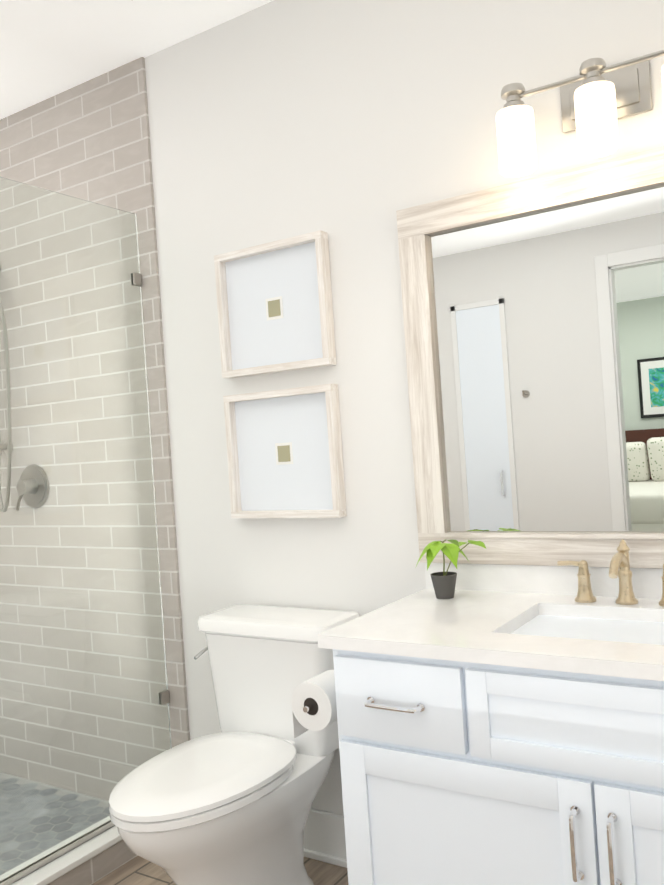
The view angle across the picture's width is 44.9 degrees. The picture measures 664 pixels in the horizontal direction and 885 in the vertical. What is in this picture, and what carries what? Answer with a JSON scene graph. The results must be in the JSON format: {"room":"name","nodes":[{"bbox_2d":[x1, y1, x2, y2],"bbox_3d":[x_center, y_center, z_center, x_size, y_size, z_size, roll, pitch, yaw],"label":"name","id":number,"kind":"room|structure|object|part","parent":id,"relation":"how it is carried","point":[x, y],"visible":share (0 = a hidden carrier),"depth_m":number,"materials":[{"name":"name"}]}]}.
{"room":"bathroom","nodes":[
{"label":"bathroom","id":0,"kind":"room"},
{"bbox_2d":[0,0,272,119],"bbox_3d":[-1.729,-1.365,1.307,4.710,0.100,4.000,-4,0,33],"label":"ceiling","id":1,"kind":"structure","parent":0,"point":[50,48],"depth_m":2.71,"materials":[{"name":"white paint"}]},
{"bbox_2d":[92,856,347,884],"bbox_3d":[-1.539,1.479,1.301,4.710,0.100,4.000,-4,0,33],"label":"floor","id":2,"kind":"structure","parent":0,"point":[137,870],"depth_m":2.52,"materials":[{"name":"brown wood"}]},
{"bbox_2d":[11,826,137,884],"bbox_3d":[-1.080,1.347,2.119,0.150,0.105,1.892,-4,0,33],"label":"shower curb","id":3,"kind":"object","parent":2,"relation":"on","point":[97,857],"depth_m":2.50,"materials":[{"name":"stone"}]},
{"bbox_2d":[0,177,171,884],"bbox_3d":[-0.931,0.235,2.468,0.022,2.094,1.066,-4,0,33],"label":"glass","id":4,"kind":"object","parent":3,"relation":"on","point":[84,722],"depth_m":2.60,"materials":[{"name":"clear glass"}]},
{"bbox_3d":[-0.924,0.344,2.468,0.022,1.876,1.066,-4,0,33],"label":"shower glass hardware","id":5,"kind":"part","parent":4,"relation":"part of","materials":[{"name":"clear glass"}]},
{"bbox_2d":[109,604,359,884],"bbox_3d":[-0.290,0.942,2.260,0.496,0.808,0.776,-4,0,33],"label":"toilet","id":6,"kind":"object","parent":2,"relation":"on","point":[231,803],"visible":0.94,"depth_m":2.23,"materials":[{"name":"white ceramic"}]},
{"bbox_2d":[317,563,663,884],"bbox_3d":[0.661,0.801,1.754,1.228,0.960,0.612,-4,0,33],"label":"bathroom vanity","id":7,"kind":"object","parent":2,"relation":"on","point":[499,724],"visible":1,"depth_m":1.68,"materials":[{"name":"white paint"}]},
{"bbox_2d":[291,670,336,738],"bbox_3d":[-0.002,0.639,1.971,0.136,0.143,0.194,-4,0,33],"label":"toilet paper","id":8,"kind":"object","parent":7,"relation":"attached to","point":[313,703],"visible":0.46,"depth_m":1.92,"materials":[{"name":"white paper"}]},
{"bbox_2d":[415,539,485,598],"bbox_3d":[0.333,0.340,2.153,0.207,0.156,0.135,-4,0,33],"label":"potted plant","id":9,"kind":"object","parent":7,"relation":"on","point":[444,583],"visible":1,"depth_m":2.15,"materials":[{"name":"grey"}]},
{"bbox_2d":[557,539,663,606],"bbox_3d":[0.689,0.316,1.924,0.332,0.155,0.148,-4,0,33],"label":"faucet","id":10,"kind":"object","parent":7,"relation":"on","point":[620,562],"visible":0.98,"depth_m":1.96,"materials":[{"name":"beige metal"}]},
{"bbox_2d":[145,0,663,815],"bbox_3d":[-0.582,-0.010,2.944,4.710,2.750,0.100,-4,0,33],"label":"wall","id":11,"kind":"structure","parent":0,"point":[349,126],"depth_m":2.48,"materials":[{"name":"white paint"}]},
{"bbox_2d":[0,57,189,747],"bbox_3d":[-1.539,0.056,3.494,2.276,2.749,0.012,-4,0,33],"label":"wall tile","id":12,"kind":"structure","parent":11,"relation":"attached to","point":[89,140],"depth_m":2.93,"materials":[{"name":"grey tile"}]},
{"bbox_2d":[214,230,336,378],"bbox_3d":[-0.190,-0.433,2.590,0.428,0.410,0.042,-4,0,33],"label":"picture frame","id":13,"kind":"object","parent":11,"relation":"attached to","point":[275,306],"visible":1,"depth_m":2.59,"materials":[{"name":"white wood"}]},
{"bbox_2d":[223,384,346,517],"bbox_3d":[-0.159,0.036,2.589,0.428,0.410,0.042,-4,0,33],"label":"picture frame","id":14,"kind":"object","parent":11,"relation":"attached to","point":[284,454],"visible":1,"depth_m":2.59,"materials":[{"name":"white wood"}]},
{"bbox_2d":[304,809,346,867],"bbox_3d":[-0.079,1.259,2.595,1.005,0.150,0.029,-4,0,33],"label":"baseboard","id":15,"kind":"structure","parent":11,"relation":"attached to","point":[324,837],"depth_m":2.56,"materials":[{"name":"white paint"}]},
{"bbox_2d":[396,146,663,568],"bbox_3d":[0.713,-0.196,2.025,1.159,1.020,0.034,-4,0,33],"label":"vanity mirror","id":16,"kind":"object","parent":11,"relation":"attached to","point":[533,313],"visible":0.96,"depth_m":2.13,"materials":[{"name":"mirror"}]},
{"bbox_2d":[496,49,663,177],"bbox_3d":[0.651,-0.819,1.966,0.495,0.235,0.156,-4,0,33],"label":"sconce","id":17,"kind":"object","parent":11,"relation":"attached to","point":[598,97],"visible":1,"depth_m":1.98,"materials":[{"name":"white glass"}]}
]}

